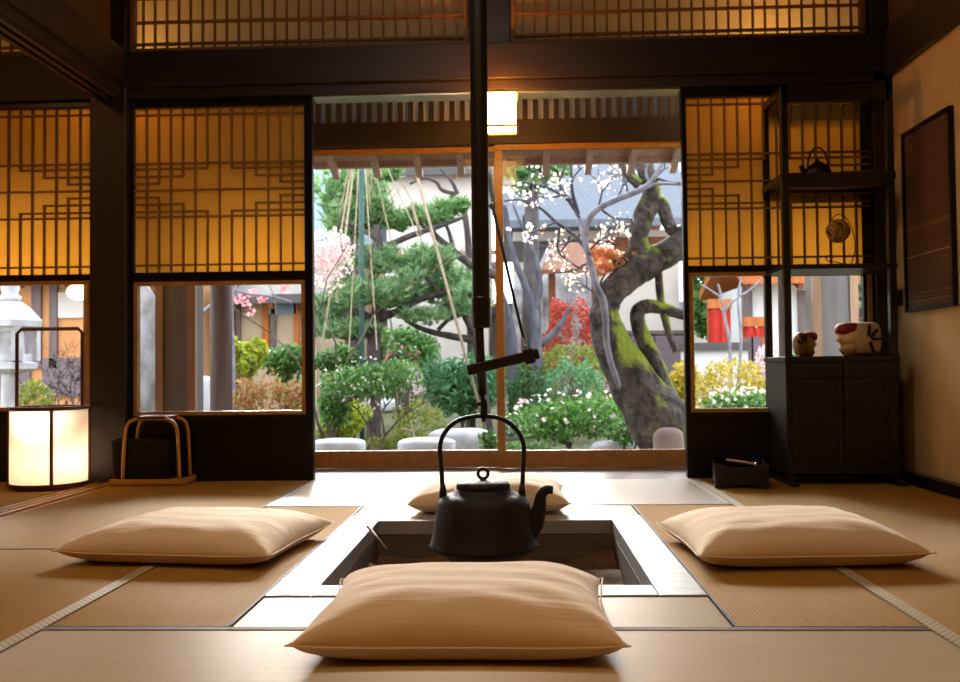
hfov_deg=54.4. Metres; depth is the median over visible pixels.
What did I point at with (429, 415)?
shrub
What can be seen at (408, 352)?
shrub
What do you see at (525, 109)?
grille
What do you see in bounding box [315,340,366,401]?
shrub
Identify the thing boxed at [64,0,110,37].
wall
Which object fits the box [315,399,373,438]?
shrub
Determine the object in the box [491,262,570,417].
bare tree
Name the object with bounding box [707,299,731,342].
banner
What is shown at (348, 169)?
straw rope
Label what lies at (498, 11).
structure
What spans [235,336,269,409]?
shrub
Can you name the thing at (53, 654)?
mat
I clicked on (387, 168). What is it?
straw rope
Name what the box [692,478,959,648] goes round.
mat
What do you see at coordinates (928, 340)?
wall
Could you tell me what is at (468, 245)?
bare tree
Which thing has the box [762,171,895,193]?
shelf
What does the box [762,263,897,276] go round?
shelf
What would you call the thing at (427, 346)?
shrub
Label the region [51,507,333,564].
floor cushion
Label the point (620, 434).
shrub
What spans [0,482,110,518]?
threshold
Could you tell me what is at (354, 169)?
straw rope
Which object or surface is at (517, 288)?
post
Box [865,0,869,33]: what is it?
trim
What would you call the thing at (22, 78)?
trim
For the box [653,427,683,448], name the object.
rock
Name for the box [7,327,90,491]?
lantern
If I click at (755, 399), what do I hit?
shrub
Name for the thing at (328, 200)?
leafy tree
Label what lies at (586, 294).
post
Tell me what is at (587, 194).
house
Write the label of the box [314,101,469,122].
grille
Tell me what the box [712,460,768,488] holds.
box
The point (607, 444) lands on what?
rock
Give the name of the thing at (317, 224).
house
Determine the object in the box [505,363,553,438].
shrub
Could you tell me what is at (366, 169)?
straw rope
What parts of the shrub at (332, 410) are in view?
stem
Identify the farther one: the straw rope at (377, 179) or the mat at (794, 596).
the straw rope at (377, 179)
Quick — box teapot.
[799,147,831,172]
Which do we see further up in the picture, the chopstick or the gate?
the gate
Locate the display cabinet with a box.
[762,83,907,486]
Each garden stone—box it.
[140,286,154,411]
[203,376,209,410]
[365,398,395,412]
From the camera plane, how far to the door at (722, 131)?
4.37 m
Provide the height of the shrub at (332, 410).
0.810 m
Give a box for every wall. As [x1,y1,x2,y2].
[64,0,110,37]
[382,301,706,380]
[678,342,750,407]
[888,0,959,482]
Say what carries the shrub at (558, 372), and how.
on the ground at (387, 418)
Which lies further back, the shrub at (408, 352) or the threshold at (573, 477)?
the shrub at (408, 352)
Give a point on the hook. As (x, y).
(481, 302)
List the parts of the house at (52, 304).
board panel, post, post, board panel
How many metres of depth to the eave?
6.07 m
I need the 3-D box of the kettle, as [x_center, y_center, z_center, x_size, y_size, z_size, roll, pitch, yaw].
[0.009,0.422,2.704,0.319,0.422,0.319,1,-2,-39]
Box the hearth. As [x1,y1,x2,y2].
[264,515,707,597]
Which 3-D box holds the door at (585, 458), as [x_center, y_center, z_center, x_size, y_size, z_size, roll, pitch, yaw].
[0.598,-0.191,4.889,1.028,1.700,0.036,-1,-2,2]
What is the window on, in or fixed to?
in the wall at (98, 12)
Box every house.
[0,285,238,406]
[232,262,365,412]
[314,170,386,364]
[372,166,494,391]
[503,163,683,391]
[699,276,859,374]
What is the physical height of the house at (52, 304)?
2.829 m
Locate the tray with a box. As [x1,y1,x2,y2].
[109,475,195,485]
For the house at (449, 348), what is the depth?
15.90 m
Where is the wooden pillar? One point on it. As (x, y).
(109, 117)
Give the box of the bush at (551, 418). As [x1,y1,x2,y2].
[505,388,623,449]
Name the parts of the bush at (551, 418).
stem, stem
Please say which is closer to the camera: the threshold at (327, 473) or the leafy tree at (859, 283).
the threshold at (327, 473)
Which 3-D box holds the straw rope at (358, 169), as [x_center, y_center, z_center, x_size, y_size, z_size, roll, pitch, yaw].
[-1.183,-1.082,8.863,0.012,2.385,0.562,-1,-2,6]
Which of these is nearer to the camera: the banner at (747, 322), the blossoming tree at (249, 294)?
the blossoming tree at (249, 294)
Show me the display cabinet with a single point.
(828, 414)
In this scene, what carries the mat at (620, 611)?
on the floor
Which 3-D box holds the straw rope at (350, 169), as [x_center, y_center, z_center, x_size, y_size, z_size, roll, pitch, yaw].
[-1.334,-1.114,9.020,0.447,2.311,0.019,1,-2,-33]
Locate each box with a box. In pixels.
[111,438,176,478]
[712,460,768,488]
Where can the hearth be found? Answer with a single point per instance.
(648, 568)
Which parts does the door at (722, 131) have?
board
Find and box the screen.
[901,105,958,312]
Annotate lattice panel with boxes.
[130,0,467,51]
[510,0,865,42]
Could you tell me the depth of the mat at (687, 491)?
3.87 m
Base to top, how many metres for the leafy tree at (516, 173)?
3.924 m
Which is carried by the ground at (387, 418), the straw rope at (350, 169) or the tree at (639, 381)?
the tree at (639, 381)
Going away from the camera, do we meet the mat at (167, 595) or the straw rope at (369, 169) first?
the mat at (167, 595)
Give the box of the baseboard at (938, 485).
[900,468,959,498]
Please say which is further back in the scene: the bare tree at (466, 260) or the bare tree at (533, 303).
the bare tree at (533, 303)
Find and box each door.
[0,101,89,481]
[83,285,86,404]
[129,96,315,480]
[314,146,505,468]
[494,141,694,467]
[679,86,875,477]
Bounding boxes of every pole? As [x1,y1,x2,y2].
[359,169,364,439]
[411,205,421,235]
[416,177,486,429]
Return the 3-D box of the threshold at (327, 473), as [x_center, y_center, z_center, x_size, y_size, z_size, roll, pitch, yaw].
[-0.059,0.692,4.737,9.500,0.056,0.572,-1,-2,2]
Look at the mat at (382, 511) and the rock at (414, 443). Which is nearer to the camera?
the mat at (382, 511)
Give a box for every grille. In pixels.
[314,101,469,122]
[516,93,679,118]
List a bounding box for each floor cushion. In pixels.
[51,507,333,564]
[284,561,630,659]
[404,472,571,512]
[657,505,936,566]
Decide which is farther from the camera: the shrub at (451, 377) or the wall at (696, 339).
the wall at (696, 339)
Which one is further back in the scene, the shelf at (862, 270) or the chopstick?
the shelf at (862, 270)
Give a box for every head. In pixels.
[793,332,817,355]
[834,322,880,355]
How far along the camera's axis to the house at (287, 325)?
12.71 m
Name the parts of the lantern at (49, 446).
plate, lamp shade, hoop handle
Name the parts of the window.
frame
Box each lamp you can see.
[66,285,82,299]
[488,89,518,135]
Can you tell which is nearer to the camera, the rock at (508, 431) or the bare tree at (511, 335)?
the rock at (508, 431)
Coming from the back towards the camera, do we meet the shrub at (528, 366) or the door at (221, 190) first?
the shrub at (528, 366)
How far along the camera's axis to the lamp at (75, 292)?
5.88 m
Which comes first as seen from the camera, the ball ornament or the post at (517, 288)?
the ball ornament
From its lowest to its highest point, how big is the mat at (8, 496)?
0.045 m
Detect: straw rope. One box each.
[321,169,351,344]
[334,169,349,237]
[335,169,353,299]
[342,169,354,265]
[348,169,358,351]
[365,169,377,349]
[366,169,374,249]
[369,169,392,329]
[377,179,391,239]
[381,169,403,232]
[387,168,418,237]
[399,178,431,236]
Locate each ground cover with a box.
[364,434,425,449]
[495,441,561,449]
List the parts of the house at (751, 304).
post, board panel, post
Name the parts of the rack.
loop handle, loop handle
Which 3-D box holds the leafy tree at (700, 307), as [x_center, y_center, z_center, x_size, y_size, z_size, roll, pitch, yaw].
[3.838,-0.185,15.285,1.072,2.221,0.918,-1,-2,2]
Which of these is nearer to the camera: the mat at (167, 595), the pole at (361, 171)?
the mat at (167, 595)
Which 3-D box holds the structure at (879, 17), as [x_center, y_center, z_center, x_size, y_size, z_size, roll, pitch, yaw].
[1.878,-0.732,4.360,0.111,2.720,0.110,-1,-2,2]
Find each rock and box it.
[315,438,365,450]
[397,437,455,449]
[428,428,486,449]
[505,419,526,438]
[590,440,638,448]
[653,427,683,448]
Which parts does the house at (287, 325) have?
post, post, post, post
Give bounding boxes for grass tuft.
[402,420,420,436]
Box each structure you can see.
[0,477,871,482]
[312,87,679,103]
[468,0,510,43]
[870,0,900,475]
[884,0,959,76]
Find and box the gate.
[540,242,599,401]
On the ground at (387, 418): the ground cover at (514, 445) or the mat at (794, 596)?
the ground cover at (514, 445)
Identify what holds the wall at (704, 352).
on the ground at (387, 418)
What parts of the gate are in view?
post, post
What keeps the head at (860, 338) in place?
on the display cabinet
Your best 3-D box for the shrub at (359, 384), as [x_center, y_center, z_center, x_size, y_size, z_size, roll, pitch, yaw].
[-0.866,0.600,7.912,1.165,1.104,0.834,-1,-2,2]
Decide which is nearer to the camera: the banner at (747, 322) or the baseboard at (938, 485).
the baseboard at (938, 485)
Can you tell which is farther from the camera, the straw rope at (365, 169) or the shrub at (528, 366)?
the shrub at (528, 366)
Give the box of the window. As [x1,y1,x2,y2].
[0,38,27,56]
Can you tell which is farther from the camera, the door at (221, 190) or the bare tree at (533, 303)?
the bare tree at (533, 303)
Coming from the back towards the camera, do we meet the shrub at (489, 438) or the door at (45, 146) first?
the shrub at (489, 438)
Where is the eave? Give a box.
[314,148,680,179]
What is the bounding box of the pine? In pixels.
[315,168,495,447]
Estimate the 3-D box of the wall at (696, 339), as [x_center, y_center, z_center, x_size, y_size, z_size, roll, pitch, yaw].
[0.714,0.254,18.412,26.000,2.000,0.750,-1,-2,2]
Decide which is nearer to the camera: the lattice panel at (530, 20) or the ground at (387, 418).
the lattice panel at (530, 20)
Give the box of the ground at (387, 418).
[315,381,611,449]
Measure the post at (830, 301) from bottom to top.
2.280 m
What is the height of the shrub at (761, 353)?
1.082 m
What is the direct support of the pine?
on the ground at (387, 418)
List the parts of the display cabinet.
post, post, hinge plate, hinge plate, hinge plate, drawer, door, frame, butterfly plate, butterfly plate, post, drawer, door, hinge plate, post, hinge plate, hinge plate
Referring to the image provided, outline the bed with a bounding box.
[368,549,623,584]
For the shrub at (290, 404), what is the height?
0.867 m
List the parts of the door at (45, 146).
board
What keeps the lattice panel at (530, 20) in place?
on the beam at (850, 58)
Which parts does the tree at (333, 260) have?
stem, stem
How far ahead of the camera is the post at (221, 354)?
5.63 m
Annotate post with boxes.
[155,286,203,410]
[210,285,232,410]
[512,280,543,361]
[542,273,566,396]
[566,273,591,398]
[777,277,783,356]
[805,276,858,355]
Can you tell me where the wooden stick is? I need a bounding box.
[726,458,757,465]
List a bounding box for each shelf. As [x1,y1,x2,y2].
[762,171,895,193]
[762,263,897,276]
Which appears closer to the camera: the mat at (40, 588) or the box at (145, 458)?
the mat at (40, 588)
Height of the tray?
0.030 m
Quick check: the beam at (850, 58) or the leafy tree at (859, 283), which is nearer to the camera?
the beam at (850, 58)
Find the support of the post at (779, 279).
on the ground at (387, 418)
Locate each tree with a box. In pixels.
[203,175,464,438]
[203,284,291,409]
[314,169,393,408]
[404,222,495,431]
[410,167,475,427]
[491,165,573,410]
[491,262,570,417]
[503,163,684,448]
[503,204,542,405]
[682,277,715,339]
[700,276,760,391]
[858,276,861,321]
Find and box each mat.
[0,480,311,548]
[0,483,89,507]
[0,548,162,653]
[0,627,959,681]
[47,506,362,626]
[233,597,731,626]
[265,478,731,506]
[355,505,638,516]
[632,505,926,626]
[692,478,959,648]
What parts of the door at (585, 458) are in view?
rail, rail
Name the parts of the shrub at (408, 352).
stem, stem, stem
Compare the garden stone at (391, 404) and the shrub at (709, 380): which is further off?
the garden stone at (391, 404)
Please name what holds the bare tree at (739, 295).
on the ground at (387, 418)
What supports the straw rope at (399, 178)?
attached to the pine
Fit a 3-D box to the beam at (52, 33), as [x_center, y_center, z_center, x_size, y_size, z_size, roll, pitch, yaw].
[-1.905,-1.362,1.281,0.186,0.230,6.331,-1,-2,2]
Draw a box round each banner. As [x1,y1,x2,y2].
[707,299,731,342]
[742,317,764,373]
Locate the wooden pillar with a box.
[89,0,128,482]
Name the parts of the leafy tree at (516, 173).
crown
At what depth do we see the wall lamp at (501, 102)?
4.17 m
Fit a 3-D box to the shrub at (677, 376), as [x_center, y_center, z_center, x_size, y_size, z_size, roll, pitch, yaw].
[1.851,0.619,8.503,0.380,0.907,0.334,-1,-2,2]
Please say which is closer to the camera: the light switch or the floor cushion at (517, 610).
the floor cushion at (517, 610)
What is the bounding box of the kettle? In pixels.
[429,414,552,561]
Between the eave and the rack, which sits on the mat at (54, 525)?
the rack
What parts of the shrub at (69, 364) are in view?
stem, stem, stem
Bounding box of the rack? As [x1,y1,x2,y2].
[109,414,195,485]
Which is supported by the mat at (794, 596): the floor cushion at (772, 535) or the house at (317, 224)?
the floor cushion at (772, 535)
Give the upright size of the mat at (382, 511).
0.045 m
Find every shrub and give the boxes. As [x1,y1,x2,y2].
[0,339,79,404]
[19,378,56,405]
[233,368,315,440]
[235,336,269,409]
[262,342,301,409]
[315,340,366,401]
[315,346,445,449]
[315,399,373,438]
[316,381,352,437]
[381,325,440,428]
[383,343,420,434]
[387,398,446,449]
[421,350,509,427]
[477,427,496,449]
[505,362,543,406]
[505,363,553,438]
[536,355,604,430]
[542,341,608,412]
[598,420,636,448]
[669,360,702,402]
[695,356,765,407]
[699,386,765,407]
[747,342,778,391]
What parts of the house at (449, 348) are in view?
rail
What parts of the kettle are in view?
bail handle, lid, knob, spout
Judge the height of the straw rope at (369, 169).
2.123 m
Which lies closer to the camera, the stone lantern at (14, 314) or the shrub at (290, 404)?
the stone lantern at (14, 314)
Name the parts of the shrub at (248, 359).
stem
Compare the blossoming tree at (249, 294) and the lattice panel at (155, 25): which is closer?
the lattice panel at (155, 25)
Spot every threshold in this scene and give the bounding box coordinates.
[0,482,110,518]
[315,467,685,478]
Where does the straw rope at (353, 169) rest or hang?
attached to the pole at (361, 171)
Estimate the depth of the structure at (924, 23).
3.97 m
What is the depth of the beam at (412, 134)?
4.91 m
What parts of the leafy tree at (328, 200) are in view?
crown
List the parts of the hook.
rod, cord, chain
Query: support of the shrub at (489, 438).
on the ground at (387, 418)
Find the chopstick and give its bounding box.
[366,525,387,549]
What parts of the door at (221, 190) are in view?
board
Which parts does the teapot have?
spout, bail handle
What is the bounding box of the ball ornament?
[825,214,855,263]
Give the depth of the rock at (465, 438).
7.71 m
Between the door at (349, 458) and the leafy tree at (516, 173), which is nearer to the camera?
the door at (349, 458)
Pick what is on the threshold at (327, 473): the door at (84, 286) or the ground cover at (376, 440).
the door at (84, 286)
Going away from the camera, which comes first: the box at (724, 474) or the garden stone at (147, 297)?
the box at (724, 474)
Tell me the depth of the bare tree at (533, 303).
10.78 m
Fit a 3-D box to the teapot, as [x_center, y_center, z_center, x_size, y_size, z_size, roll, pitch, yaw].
[1.536,-0.809,4.259,0.128,0.156,0.117,-2,-2,40]
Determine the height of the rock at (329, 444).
0.372 m
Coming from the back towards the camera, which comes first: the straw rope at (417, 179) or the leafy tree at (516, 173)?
the leafy tree at (516, 173)
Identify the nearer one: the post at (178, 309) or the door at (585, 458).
the door at (585, 458)
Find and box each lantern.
[0,286,42,406]
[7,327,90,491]
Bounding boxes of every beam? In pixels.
[0,0,124,97]
[125,34,891,99]
[314,116,679,149]
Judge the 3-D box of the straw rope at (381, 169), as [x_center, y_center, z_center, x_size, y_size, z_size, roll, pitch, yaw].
[-0.993,-1.716,9.625,0.010,1.084,1.004,-1,-2,20]
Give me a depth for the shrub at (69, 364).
9.11 m
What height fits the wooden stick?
0.014 m
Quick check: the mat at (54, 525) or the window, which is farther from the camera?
the window
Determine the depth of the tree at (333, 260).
8.42 m
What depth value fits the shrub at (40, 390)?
8.12 m
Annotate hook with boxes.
[466,0,539,421]
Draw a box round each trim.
[0,56,89,102]
[129,0,129,51]
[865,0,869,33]
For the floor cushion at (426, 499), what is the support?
on the mat at (382, 511)
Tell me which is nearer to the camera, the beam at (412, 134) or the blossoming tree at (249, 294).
the beam at (412, 134)
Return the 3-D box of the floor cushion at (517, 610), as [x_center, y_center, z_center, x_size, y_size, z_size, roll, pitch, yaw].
[-0.030,0.517,1.856,0.596,0.111,0.515,-1,-2,2]
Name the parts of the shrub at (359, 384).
stem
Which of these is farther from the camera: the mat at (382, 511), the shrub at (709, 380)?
the shrub at (709, 380)
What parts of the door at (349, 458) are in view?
rail, rail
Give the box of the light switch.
[897,290,902,305]
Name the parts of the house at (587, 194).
board panel, rail, board panel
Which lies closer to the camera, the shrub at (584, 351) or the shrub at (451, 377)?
the shrub at (451, 377)
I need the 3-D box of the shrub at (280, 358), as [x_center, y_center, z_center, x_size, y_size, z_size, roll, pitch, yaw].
[-2.084,0.553,10.086,0.544,1.078,0.502,-1,-2,27]
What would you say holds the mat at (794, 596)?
on the floor
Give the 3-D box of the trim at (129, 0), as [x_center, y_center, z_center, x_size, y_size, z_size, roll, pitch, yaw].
[-1.692,-1.712,4.517,0.016,0.676,0.050,-1,-2,2]
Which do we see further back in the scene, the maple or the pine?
the maple
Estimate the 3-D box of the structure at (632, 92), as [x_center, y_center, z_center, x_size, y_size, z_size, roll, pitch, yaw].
[0.072,-1.173,4.465,1.741,0.008,0.115,-1,-2,2]
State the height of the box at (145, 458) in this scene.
0.185 m
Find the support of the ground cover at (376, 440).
on the ground at (387, 418)
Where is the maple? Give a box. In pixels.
[542,297,607,402]
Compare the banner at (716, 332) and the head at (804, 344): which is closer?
the head at (804, 344)

